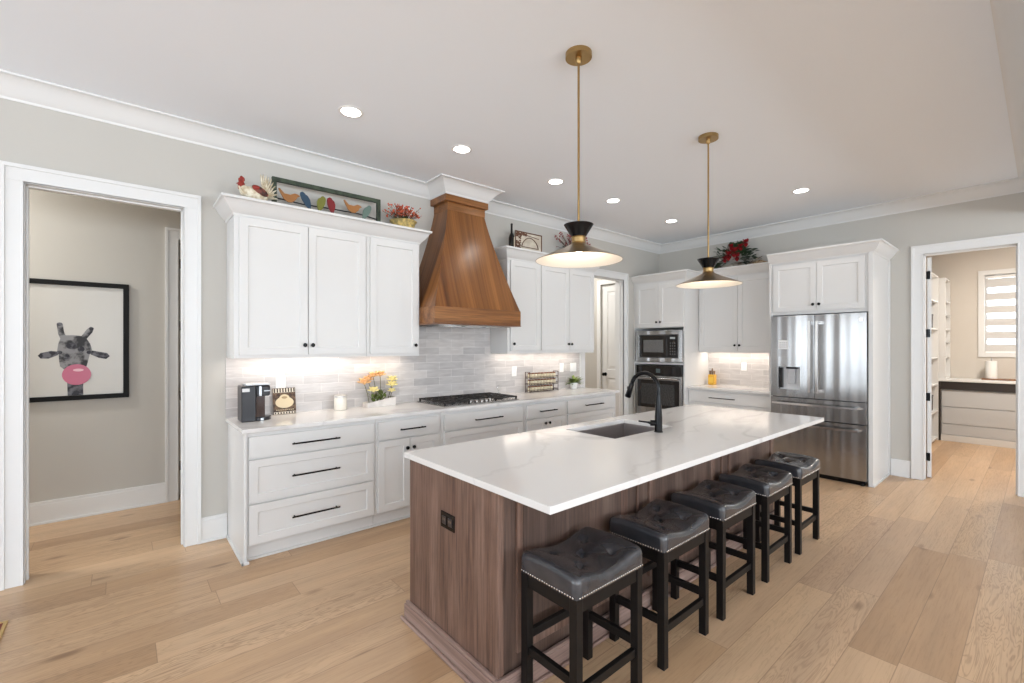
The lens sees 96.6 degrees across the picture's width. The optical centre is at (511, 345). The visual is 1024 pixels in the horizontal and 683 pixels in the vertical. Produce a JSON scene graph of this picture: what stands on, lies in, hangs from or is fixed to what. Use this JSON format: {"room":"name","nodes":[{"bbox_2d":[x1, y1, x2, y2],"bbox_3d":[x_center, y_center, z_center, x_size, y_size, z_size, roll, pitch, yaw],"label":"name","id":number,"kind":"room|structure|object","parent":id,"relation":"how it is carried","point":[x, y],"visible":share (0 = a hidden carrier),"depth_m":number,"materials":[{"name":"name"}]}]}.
{"room":"kitchen","nodes":[
{"label":"kitchen","id":0,"kind":"room"},
{"bbox_2d":[29,189,180,502],"bbox_3d":[-3.843,-0.075,4.030,5.400,3.150,0.140,0,0,-41],"label":"wall","id":1,"kind":"structure","parent":0,"point":[90,446],"depth_m":4.11,"materials":[{"name":"grey paint"}]},
{"bbox_2d":[29,278,128,402],"bbox_3d":[-3.789,-0.044,3.963,0.705,1.032,0.030,0,0,-41],"label":"framed picture","id":2,"kind":"object","parent":1,"relation":"attached to","point":[79,330],"visible":0.88,"depth_m":3.97,"materials":[{"name":"black painted frame"},{"name":"printed paper"},{"name":"glass"}]},
{"bbox_2d":[29,482,164,526],"bbox_3d":[-3.789,1.405,3.967,5.400,0.190,0.026,0,0,-41],"label":"baseboard","id":3,"kind":"structure","parent":1,"relation":"attached to","point":[62,509],"depth_m":4.04,"materials":[{"name":"white paint"}]},
{"bbox_2d":[165,227,180,502],"bbox_3d":[-2.972,0.183,4.757,1.040,2.634,0.169,0,0,-41],"label":"trim","id":4,"kind":"structure","parent":1,"relation":"attached to","point":[172,235],"depth_m":4.39,"materials":[{"name":"white paint"}]},
{"bbox_2d":[180,245,180,493],"bbox_3d":[-3.582,0.241,4.878,0.049,2.502,0.814,0,0,-41],"label":"door","id":5,"kind":"structure","parent":1,"relation":"in","point":[180,245],"depth_m":4.58,"materials":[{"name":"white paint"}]},
{"bbox_2d":[0,98,658,533],"bbox_3d":[-2.023,-0.075,3.857,11.940,3.150,0.149,0,0,-41],"label":"wall","id":6,"kind":"structure","parent":0,"point":[30,135],"depth_m":3.66,"materials":[{"name":"grey paint"}]},
{"bbox_2d":[0,160,200,590],"bbox_3d":[-2.798,0.183,3.182,1.029,2.634,0.169,0,0,-41],"label":"trim","id":7,"kind":"structure","parent":6,"relation":"attached to","point":[16,180],"depth_m":2.87,"materials":[{"name":"white paint"}]},
{"bbox_2d":[201,513,226,543],"bbox_3d":[-2.314,1.405,3.504,11.040,0.190,0.026,0,0,-41],"label":"baseboard","id":8,"kind":"structure","parent":6,"relation":"attached to","point":[214,527],"depth_m":3.51,"materials":[{"name":"white paint"}]},
{"bbox_2d":[276,376,285,387],"bbox_3d":[-1.940,0.315,3.824,0.075,0.118,0.008,0,0,-41],"label":"outlet","id":9,"kind":"object","parent":6,"relation":"attached to","point":[280,380],"visible":1,"depth_m":3.82,"materials":[{"name":"white plastic"}]},
{"bbox_2d":[227,215,365,358],"bbox_3d":[-1.743,-0.439,3.773,1.007,1.067,0.357,0,0,-41],"label":"upper cabinet","id":10,"kind":"object","parent":6,"relation":"attached to","point":[294,291],"visible":1,"depth_m":3.60,"materials":[{"name":"white paint"}]},
{"bbox_2d":[213,192,431,244],"bbox_3d":[-1.533,-1.022,3.926,1.705,0.125,0.398,0,0,-41],"label":"crown molding","id":11,"kind":"structure","parent":10,"relation":"attached to","point":[227,205],"depth_m":3.66,"materials":[{"name":"white paint"}]},
{"bbox_2d":[236,174,277,200],"bbox_3d":[-1.948,-1.207,3.497,0.289,0.244,0.124,0,0,-41],"label":"rooster figurine","id":12,"kind":"object","parent":11,"relation":"on","point":[263,192],"visible":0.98,"depth_m":3.46,"materials":[{"name":"white ceramic"}]},
{"bbox_2d":[271,176,380,221],"bbox_3d":[-1.584,-1.224,3.968,0.919,0.279,0.030,0,0,-41],"label":"frame","id":13,"kind":"object","parent":11,"relation":"on","point":[291,198],"visible":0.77,"depth_m":3.93,"materials":[{"name":"green paint"}]},
{"bbox_2d":[382,203,420,227],"bbox_3d":[-1.038,-1.211,4.334,0.403,0.255,0.276,0,0,-41],"label":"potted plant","id":14,"kind":"object","parent":11,"relation":"on","point":[403,221],"visible":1,"depth_m":4.28,"materials":[{"name":"red plant"}]},
{"bbox_2d":[366,236,418,356],"bbox_3d":[-1.163,-0.439,4.270,0.516,1.067,0.357,0,0,-41],"label":"upper cabinet","id":15,"kind":"object","parent":6,"relation":"attached to","point":[392,267],"visible":0.91,"depth_m":4.15,"materials":[{"name":"white paint"}]},
{"bbox_2d":[419,193,520,328],"bbox_3d":[-0.493,-0.854,4.691,1.054,1.336,0.588,0,0,-41],"label":"range hood","id":16,"kind":"object","parent":6,"relation":"attached to","point":[462,280],"visible":0.92,"depth_m":4.58,"materials":[{"name":"brown wood"}]},
{"bbox_2d":[0,0,1023,253],"bbox_3d":[-0.688,-1.587,2.188,11.800,0.125,4.140,0,0,-41],"label":"trim","id":17,"kind":"structure","parent":6,"relation":"attached to","point":[1008,15],"depth_m":3.82,"materials":[{"name":"white paint"}]},
{"bbox_2d":[512,366,516,375],"bbox_3d":[0.027,0.310,5.506,0.075,0.118,0.008,0,0,-41],"label":"outlet","id":18,"kind":"object","parent":6,"relation":"attached to","point":[514,368],"visible":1,"depth_m":5.51,"materials":[{"name":"white plastic"}]},
{"bbox_2d":[491,259,539,353],"bbox_3d":[0.054,-0.441,5.311,0.497,1.062,0.357,0,0,-41],"label":"upper cabinet","id":19,"kind":"object","parent":6,"relation":"attached to","point":[523,278],"visible":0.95,"depth_m":5.20,"materials":[{"name":"white paint"}]},
{"bbox_2d":[559,363,563,371],"bbox_3d":[0.658,0.290,6.045,0.075,0.118,0.009,0,0,-41],"label":"light switch","id":20,"kind":"object","parent":6,"relation":"attached to","point":[561,365],"visible":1,"depth_m":6.04,"materials":[{"name":"white plastic"}]},
{"bbox_2d":[540,265,593,352],"bbox_3d":[0.619,-0.441,5.794,0.986,1.062,0.357,0,0,-41],"label":"upper cabinet","id":21,"kind":"object","parent":6,"relation":"attached to","point":[566,295],"visible":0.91,"depth_m":5.64,"materials":[{"name":"white paint"}]},
{"bbox_2d":[494,245,599,272],"bbox_3d":[0.442,-1.022,5.617,1.665,0.125,0.398,0,0,-41],"label":"crown molding","id":22,"kind":"structure","parent":21,"relation":"attached to","point":[503,252],"depth_m":5.13,"materials":[{"name":"white paint"}]},
{"bbox_2d":[509,223,514,246],"bbox_3d":[-0.004,-1.242,5.234,0.072,0.318,0.072,0,0,-41],"label":"wine bottle","id":23,"kind":"object","parent":22,"relation":"on","point":[511,236],"visible":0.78,"depth_m":5.21,"materials":[{"name":"black glass"}]},
{"bbox_2d":[514,230,541,251],"bbox_3d":[0.198,-1.215,5.444,0.430,0.261,0.024,0,0,-41],"label":"sign","id":24,"kind":"object","parent":22,"relation":"on","point":[525,240],"visible":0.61,"depth_m":5.43,"materials":[{"name":"paint"}]},
{"bbox_2d":[555,232,590,247],"bbox_3d":[0.798,-1.292,5.973,0.464,0.411,0.516,0,0,11],"label":"plant","id":25,"kind":"object","parent":22,"relation":"on","point":[569,240],"visible":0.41,"depth_m":5.93,"materials":[{"name":"red plant"}]},
{"bbox_2d":[570,363,575,371],"bbox_3d":[0.833,0.290,6.195,0.120,0.118,0.009,0,0,-41],"label":"light switch","id":26,"kind":"object","parent":6,"relation":"attached to","point":[572,365],"visible":1,"depth_m":6.18,"materials":[{"name":"white plastic"}]},
{"bbox_2d":[580,269,627,416],"bbox_3d":[1.311,0.198,6.697,1.108,2.604,0.169,0,0,-41],"label":"trim","id":27,"kind":"structure","parent":6,"relation":"attached to","point":[621,279],"depth_m":6.96,"materials":[{"name":"white paint"}]},
{"bbox_2d":[0,0,1017,243],"bbox_3d":[1.647,-1.700,2.304,15.780,0.100,13.640,0,0,-41],"label":"ceiling","id":28,"kind":"structure","parent":0,"point":[853,103],"depth_m":2.88,"materials":[{"name":"white paint"}]},
{"bbox_2d":[338,105,363,117],"bbox_3d":[-1.135,-1.647,3.214,0.174,0.004,0.174,0,0,-41],"label":"recessed light","id":29,"kind":"object","parent":28,"relation":"in","point":[349,111],"visible":1,"depth_m":3.21,"materials":[{"name":"white plastic"}]},
{"bbox_2d":[451,145,471,153],"bbox_3d":[-0.420,-1.647,3.826,0.174,0.004,0.174,0,0,-41],"label":"recessed light","id":30,"kind":"object","parent":28,"relation":"in","point":[462,149],"visible":1,"depth_m":3.83,"materials":[{"name":"white plastic"}]},
{"bbox_2d":[547,178,563,184],"bbox_3d":[0.439,-1.647,4.580,0.174,0.004,0.174,0,0,-41],"label":"recessed light","id":31,"kind":"object","parent":28,"relation":"in","point":[556,181],"visible":1,"depth_m":4.57,"materials":[{"name":"white plastic"}]},
{"bbox_2d":[536,45,622,267],"bbox_3d":[0.376,-1.064,2.575,0.486,1.171,0.486,0,0,-41],"label":"pendant lamp","id":32,"kind":"object","parent":28,"relation":"hanging from","point":[578,254],"visible":1,"depth_m":2.57,"materials":[{"name":"gold metal"}]},
{"bbox_2d":[605,198,620,202],"bbox_3d":[1.149,-1.647,5.181,0.174,0.004,0.174,0,0,-41],"label":"recessed light","id":33,"kind":"object","parent":28,"relation":"in","point":[611,200],"visible":1,"depth_m":5.17,"materials":[{"name":"white plastic"}]},
{"bbox_2d":[665,219,677,222],"bbox_3d":[2.108,-1.647,6.028,0.174,0.004,0.174,0,0,-41],"label":"recessed light","id":34,"kind":"object","parent":28,"relation":"in","point":[669,220],"visible":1,"depth_m":6.02,"materials":[{"name":"white plastic"}]},
{"bbox_2d":[676,132,742,288],"bbox_3d":[1.547,-1.064,3.594,0.486,1.171,0.486,0,0,-41],"label":"pendant lamp","id":35,"kind":"object","parent":28,"relation":"hanging from","point":[708,278],"visible":1,"depth_m":3.59,"materials":[{"name":"gold metal"}]},
{"bbox_2d":[792,188,810,193],"bbox_3d":[3.072,-1.647,4.848,0.174,0.004,0.174,0,0,-41],"label":"recessed light","id":36,"kind":"object","parent":28,"relation":"in","point":[800,190],"visible":1,"depth_m":4.84,"materials":[{"name":"white plastic"}]},
{"bbox_2d":[0,440,1023,682],"bbox_3d":[1.635,1.550,2.320,15.500,0.100,13.400,0,0,-41],"label":"floor","id":37,"kind":"structure","parent":0,"point":[903,580],"depth_m":2.66,"materials":[{"name":"brown wood"}]},
{"bbox_2d":[0,620,7,639],"bbox_3d":[-2.954,1.495,1.372,1.765,0.010,1.395,0,0,-41],"label":"rug","id":38,"kind":"object","parent":37,"relation":"on","point":[3,624],"visible":1,"depth_m":2.42,"materials":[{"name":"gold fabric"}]},
{"bbox_2d":[226,420,374,565],"bbox_3d":[-1.667,1.050,3.638,0.962,0.900,0.662,0,0,-41],"label":"base cabinet","id":39,"kind":"object","parent":37,"relation":"on","point":[307,485],"depth_m":3.38,"materials":[{"name":"white paint"}]},
{"bbox_2d":[373,412,440,526],"bbox_3d":[-1.063,1.050,4.155,0.623,0.900,0.662,0,0,-41],"label":"base cabinet","id":40,"kind":"object","parent":37,"relation":"on","point":[396,436],"visible":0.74,"depth_m":3.86,"materials":[{"name":"white paint"}]},
{"bbox_2d":[441,403,522,445],"bbox_3d":[-0.441,1.050,4.687,1.011,0.900,0.662,0,0,-41],"label":"base cabinet","id":41,"kind":"object","parent":37,"relation":"on","point":[459,426],"visible":0.12,"depth_m":4.42,"materials":[{"name":"white paint"}]},
{"bbox_2d":[523,399,564,431],"bbox_3d":[0.189,1.050,5.226,0.642,0.900,0.662,0,0,-41],"label":"base cabinet","id":42,"kind":"object","parent":37,"relation":"on","point":[551,413],"visible":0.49,"depth_m":4.97,"materials":[{"name":"white paint"}]},
{"bbox_2d":[521,527,642,682],"bbox_3d":[0.303,1.182,1.964,0.449,0.636,0.331,0,0,-41],"label":"bar stool","id":43,"kind":"object","parent":37,"relation":"on","point":[577,573],"visible":1,"depth_m":1.91,"materials":[{"name":"black leather"}]},
{"bbox_2d":[400,439,773,682],"bbox_3d":[0.836,1.058,3.187,3.095,0.883,0.848,0,0,-41],"label":"kitchen island","id":44,"kind":"object","parent":37,"relation":"on","point":[464,603],"visible":0.32,"depth_m":2.15,"materials":[{"name":"brown wood"}]},
{"bbox_2d":[441,510,454,532],"bbox_3d":[-0.312,0.849,2.203,0.010,0.078,0.118,0,0,-41],"label":"outlet","id":45,"kind":"object","parent":44,"relation":"attached to","point":[447,520],"visible":1,"depth_m":2.20,"materials":[{"name":"black plastic"}]},
{"bbox_2d":[442,515,445,524],"bbox_3d":[-0.332,0.849,2.222,0.003,0.038,0.036,0,0,-41],"label":"socket","id":46,"kind":"object","parent":45,"relation":"attached to","point":[443,516],"depth_m":2.22,"materials":[{"name":"black plastic"}]},
{"bbox_2d":[448,518,451,527],"bbox_3d":[-0.297,0.849,2.181,0.003,0.038,0.036,0,0,-41],"label":"socket","id":47,"kind":"object","parent":45,"relation":"attached to","point":[449,519],"depth_m":2.18,"materials":[{"name":"black plastic"}]},
{"bbox_2d":[404,404,823,514],"bbox_3d":[0.974,0.601,3.115,3.164,0.030,1.129,0,0,-41],"label":"island countertop","id":48,"kind":"structure","parent":44,"relation":"on","point":[550,471],"depth_m":2.50,"materials":[{"name":"white stone"}]},
{"bbox_2d":[577,423,654,438],"bbox_3d":[0.771,0.718,3.255,0.725,0.204,0.460,0,0,-41],"label":"sink","id":49,"kind":"object","parent":48,"relation":"in","point":[615,431],"visible":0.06,"depth_m":3.54,"materials":[{"name":"silver metal"}]},
{"bbox_2d":[625,371,662,432],"bbox_3d":[0.896,0.381,3.168,0.115,0.409,0.296,0,0,-41],"label":"faucet","id":50,"kind":"object","parent":48,"relation":"on","point":[657,422],"visible":1,"depth_m":3.09,"materials":[{"name":"black metal"}]},
{"bbox_2d":[565,393,614,424],"bbox_3d":[0.790,1.050,5.740,0.936,0.900,0.662,0,0,-41],"label":"base cabinet","id":51,"kind":"object","parent":37,"relation":"on","point":[596,407],"visible":0.22,"depth_m":5.47,"materials":[{"name":"white paint"}]},
{"bbox_2d":[226,387,618,433],"bbox_3d":[-0.438,0.585,4.695,4.202,0.030,0.654,0,0,-41],"label":"countertop","id":52,"kind":"structure","parent":51,"relation":"on","point":[304,419],"depth_m":3.95,"materials":[{"name":"white stone"}]},
{"bbox_2d":[238,382,270,422],"bbox_3d":[-1.969,0.428,3.499,0.214,0.284,0.162,0,0,-41],"label":"coffee maker","id":53,"kind":"object","parent":52,"relation":"on","point":[251,396],"visible":1,"depth_m":3.43,"materials":[{"name":"grey plastic"}]},
{"bbox_2d":[260,414,270,420],"bbox_3d":[-1.938,0.556,3.527,0.132,0.028,0.140,0,0,-41],"label":"drip tray","id":54,"kind":"object","parent":53,"relation":"on","point":[262,416],"depth_m":3.48,"materials":[{"name":"grey plastic"}]},
{"bbox_2d":[272,387,295,414],"bbox_3d":[-1.900,0.462,3.807,0.173,0.215,0.050,0,0,-41],"label":"sign","id":55,"kind":"object","parent":52,"relation":"on","point":[284,399],"visible":1,"depth_m":3.80,"materials":[{"name":"brown paint"}]},
{"bbox_2d":[334,394,346,410],"bbox_3d":[-1.525,0.503,4.051,0.108,0.132,0.108,0,0,-41],"label":"candle jar","id":56,"kind":"object","parent":52,"relation":"on","point":[340,401],"visible":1,"depth_m":4.01,"materials":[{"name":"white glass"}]},
{"bbox_2d":[357,371,397,407],"bbox_3d":[-1.253,0.403,4.295,0.400,0.333,0.164,0,0,-41],"label":"flower box","id":57,"kind":"object","parent":52,"relation":"on","point":[381,401],"visible":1,"depth_m":4.28,"materials":[{"name":"white wood"}]},
{"bbox_2d":[417,392,518,406],"bbox_3d":[-0.440,0.548,4.700,0.918,0.044,0.515,0,0,-41],"label":"cooktop","id":58,"kind":"object","parent":52,"relation":"in","point":[488,397],"visible":1,"depth_m":4.58,"materials":[{"name":"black metal"}]},
{"bbox_2d":[417,397,518,406],"bbox_3d":[-0.440,0.565,4.700,0.918,0.010,0.515,0,0,-41],"label":"tray","id":59,"kind":"object","parent":58,"relation":"on","point":[476,400],"depth_m":4.52,"materials":[{"name":"silver metal"}]},
{"bbox_2d":[525,371,557,392],"bbox_3d":[0.375,0.445,5.684,0.499,0.250,0.089,0,0,-41],"label":"spice rack","id":60,"kind":"object","parent":52,"relation":"on","point":[553,383],"visible":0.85,"depth_m":5.58,"materials":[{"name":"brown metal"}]},
{"bbox_2d":[566,375,583,388],"bbox_3d":[0.843,0.482,6.059,0.253,0.174,0.284,0,0,15],"label":"potted plant","id":61,"kind":"object","parent":52,"relation":"on","point":[573,382],"visible":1,"depth_m":6.03,"materials":[{"name":"green plant"}]},
{"bbox_2d":[609,499,709,670],"bbox_3d":[0.762,1.182,2.356,0.449,0.636,0.331,0,0,-41],"label":"bar stool","id":62,"kind":"object","parent":37,"relation":"on","point":[664,531],"visible":0.98,"depth_m":2.27,"materials":[{"name":"black leather"}]},
{"bbox_2d":[630,269,708,413],"bbox_3d":[2.448,0.215,6.976,0.808,2.570,0.939,0,0,-41],"label":"tall cabinet","id":63,"kind":"object","parent":37,"relation":"on","point":[659,305],"visible":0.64,"depth_m":6.70,"materials":[{"name":"white paint"}]},
{"bbox_2d":[636,364,682,412],"bbox_3d":[2.371,0.667,6.936,0.699,0.741,0.750,0,0,-41],"label":"wall oven","id":64,"kind":"object","parent":63,"relation":"in","point":[670,377],"visible":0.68,"depth_m":6.73,"materials":[{"name":"grey metal"}]},
{"bbox_2d":[636,330,682,361],"bbox_3d":[2.316,0.008,6.888,0.404,0.460,0.767,0,0,-41],"label":"microwave","id":65,"kind":"object","parent":63,"relation":"in","point":[651,346],"visible":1,"depth_m":6.74,"materials":[{"name":"silver metal"}]},
{"bbox_2d":[670,479,755,620],"bbox_3d":[1.209,1.182,2.739,0.449,0.636,0.331,0,0,-41],"label":"bar stool","id":66,"kind":"object","parent":37,"relation":"on","point":[725,504],"visible":0.9,"depth_m":2.66,"materials":[{"name":"black leather"}]},
{"bbox_2d":[689,389,768,411],"bbox_3d":[3.115,1.056,6.305,0.667,0.889,1.126,0,0,-41],"label":"base cabinet","id":67,"kind":"object","parent":37,"relation":"on","point":[737,400],"visible":0.21,"depth_m":6.08,"materials":[{"name":"white paint"}]},
{"bbox_2d":[687,384,768,393],"bbox_3d":[3.119,0.596,6.309,0.654,0.030,1.126,0,0,-41],"label":"countertop","id":68,"kind":"structure","parent":67,"relation":"on","point":[731,388],"depth_m":6.19,"materials":[{"name":"white stone"}]},
{"bbox_2d":[708,368,716,384],"bbox_3d":[2.977,0.456,6.779,0.082,0.250,0.100,0,0,-41],"label":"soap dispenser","id":69,"kind":"object","parent":68,"relation":"on","point":[712,378],"visible":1,"depth_m":6.75,"materials":[{"name":"orange glass"}]},
{"bbox_2d":[718,464,792,582],"bbox_3d":[1.673,1.182,3.136,0.449,0.636,0.331,0,0,-41],"label":"bar stool","id":70,"kind":"object","parent":37,"relation":"on","point":[769,484],"visible":0.87,"depth_m":3.04,"materials":[{"name":"black leather"}]},
{"bbox_2d":[754,452,819,554],"bbox_3d":[2.125,1.182,3.523,0.449,0.636,0.331,0,0,-41],"label":"bar stool","id":71,"kind":"object","parent":37,"relation":"on","point":[803,469],"visible":0.82,"depth_m":3.46,"materials":[{"name":"black leather"}]},
{"bbox_2d":[771,312,867,485],"bbox_3d":[3.694,0.574,5.411,0.831,1.853,0.961,0,0,-41],"label":"refrigerator","id":72,"kind":"object","parent":37,"relation":"on","point":[819,363],"visible":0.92,"depth_m":5.09,"materials":[{"name":"grey metal"}]},
{"bbox_2d":[767,238,898,487],"bbox_3d":[3.776,0.195,5.399,0.839,2.610,1.109,0,0,-41],"label":"tall cabinet","id":73,"kind":"object","parent":37,"relation":"on","point":[853,277],"visible":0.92,"depth_m":5.10,"materials":[{"name":"white paint"}]},
{"bbox_2d":[932,273,937,441],"bbox_3d":[6.057,0.200,6.887,1.560,2.600,0.390,0,0,-41],"label":"open shelving","id":74,"kind":"object","parent":37,"relation":"on","point":[934,277],"visible":0.16,"depth_m":7.26,"materials":[{"name":"white paint"}]},
{"bbox_2d":[938,381,1015,439],"bbox_3d":[7.750,1.031,6.598,0.625,0.938,2.350,0,0,-41],"label":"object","id":75,"kind":"structure","parent":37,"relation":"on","point":[992,387],"depth_m":6.99,"materials":[{"name":"grey wood"}]},
{"bbox_2d":[938,378,1015,383],"bbox_3d":[7.746,0.546,6.594,0.645,0.030,2.350,0,0,-41],"label":"countertop","id":76,"kind":"structure","parent":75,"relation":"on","point":[972,380],"depth_m":6.96,"materials":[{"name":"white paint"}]},
{"bbox_2d":[938,278,949,378],"bbox_3d":[7.052,-0.275,7.463,0.560,1.611,0.123,0,0,-41],"label":"tower","id":77,"kind":"object","parent":76,"relation":"on","point":[943,283],"visible":0.73,"depth_m":7.28,"materials":[{"name":"white paint"}]},
{"bbox_2d":[981,378,1015,380],"bbox_3d":[7.592,0.521,6.986,0.260,0.020,0.545,0,0,-41],"label":"cutting board","id":78,"kind":"object","parent":76,"relation":"on","point":[1000,379],"visible":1,"depth_m":6.96,"materials":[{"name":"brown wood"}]},
{"bbox_2d":[985,358,997,378],"bbox_3d":[7.495,0.351,7.130,0.140,0.318,0.140,0,0,-41],"label":"paper towel roll","id":79,"kind":"object","parent":78,"relation":"on","point":[991,367],"visible":0.98,"depth_m":7.08,"materials":[{"name":"white paper"}]},
{"bbox_2d":[941,389,1015,448],"bbox_3d":[7.776,1.093,6.574,0.615,0.814,2.280,0,0,-41],"label":"base cabinet","id":80,"kind":"object","parent":37,"relation":"on","point":[988,418],"visible":0.99,"depth_m":6.92,"materials":[{"name":"grey wood"}]},
{"bbox_2d":[585,278,614,388],"bbox_3d":[0.111,-0.075,7.346,3.120,3.150,2.380,0,0,-41],"label":"wall","id":81,"kind":"structure","parent":0,"point":[590,358],"depth_m":8.00,"materials":[{"name":"grey paint"}]},
{"bbox_2d":[597,280,614,388],"bbox_3d":[1.727,0.185,7.657,0.021,2.630,0.749,0,0,-41],"label":"trim","id":82,"kind":"structure","parent":81,"relation":"attached to","point":[600,282],"depth_m":7.89,"materials":[{"name":"white paint"}]},
{"bbox_2d":[602,284,614,389],"bbox_3d":[1.755,0.226,7.658,0.108,2.532,0.635,0,0,-41],"label":"door","id":83,"kind":"structure","parent":81,"relation":"in","point":[608,291],"depth_m":7.82,"materials":[{"name":"white paint"}]},
{"bbox_2d":[659,192,1023,474],"bbox_3d":[5.808,-0.075,3.772,0.149,3.150,10.180,0,0,-41],"label":"wall","id":84,"kind":"structure","parent":0,"point":[999,215],"depth_m":5.26,"materials":[{"name":"grey paint"}]},
{"bbox_2d":[699,262,768,352],"bbox_3d":[3.217,-0.500,6.392,0.398,1.190,1.126,0,0,-41],"label":"upper cabinet","id":85,"kind":"object","parent":84,"relation":"attached to","point":[735,319],"visible":0.71,"depth_m":6.31,"materials":[{"name":"white paint"}]},
{"bbox_2d":[712,238,766,268],"bbox_3d":[3.188,-1.278,6.415,0.268,0.423,0.884,0,0,-41],"label":"arrangement","id":86,"kind":"object","parent":85,"relation":"on","point":[738,248],"visible":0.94,"depth_m":6.36,"materials":[{"name":"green plant"}]},
{"bbox_2d":[741,362,746,370],"bbox_3d":[3.330,0.300,6.547,0.008,0.118,0.075,0,0,-41],"label":"outlet","id":87,"kind":"object","parent":84,"relation":"attached to","point":[743,364],"visible":1,"depth_m":6.55,"materials":[{"name":"white plastic"}]},
{"bbox_2d":[891,458,910,477],"bbox_3d":[6.729,1.405,2.575,0.026,0.190,7.165,0,0,-41],"label":"baseboard","id":88,"kind":"structure","parent":84,"relation":"attached to","point":[901,468],"depth_m":5.22,"materials":[{"name":"white paint"}]},
{"bbox_2d":[926,257,931,477],"bbox_3d":[4.942,0.246,5.432,0.049,2.492,0.704,0,0,40],"label":"door","id":89,"kind":"structure","parent":84,"relation":"in","point":[929,260],"depth_m":5.17,"materials":[{"name":"white paint"}]},
{"bbox_2d":[911,233,1023,496],"bbox_3d":[4.864,0.191,4.861,0.169,2.619,0.905,0,0,-41],"label":"trim","id":90,"kind":"structure","parent":84,"relation":"attached to","point":[918,253],"depth_m":5.09,"materials":[{"name":"white paint"}]},
{"bbox_2d":[926,246,1015,378],"bbox_3d":[6.803,-0.075,5.570,3.700,3.150,3.620,0,0,-41],"label":"wall","id":91,"kind":"structure","parent":0,"point":[962,268],"depth_m":7.44,"materials":[{"name":"beige paint"}]},
{"bbox_2d":[978,268,1015,356],"bbox_3d":[8.064,-0.510,6.788,0.120,1.380,1.570,0,0,-41],"label":"window","id":92,"kind":"structure","parent":91,"relation":"in","point":[982,275],"depth_m":7.30,"materials":[{"name":"white paint"}]},
{"bbox_2d":[985,274,1015,351],"bbox_3d":[8.056,-0.504,6.785,0.048,1.224,1.412,0,0,-41],"label":"window blind","id":93,"kind":"object","parent":92,"relation":"attached to","point":[1000,292],"visible":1,"depth_m":7.21,"materials":[{"name":"white fabric"}]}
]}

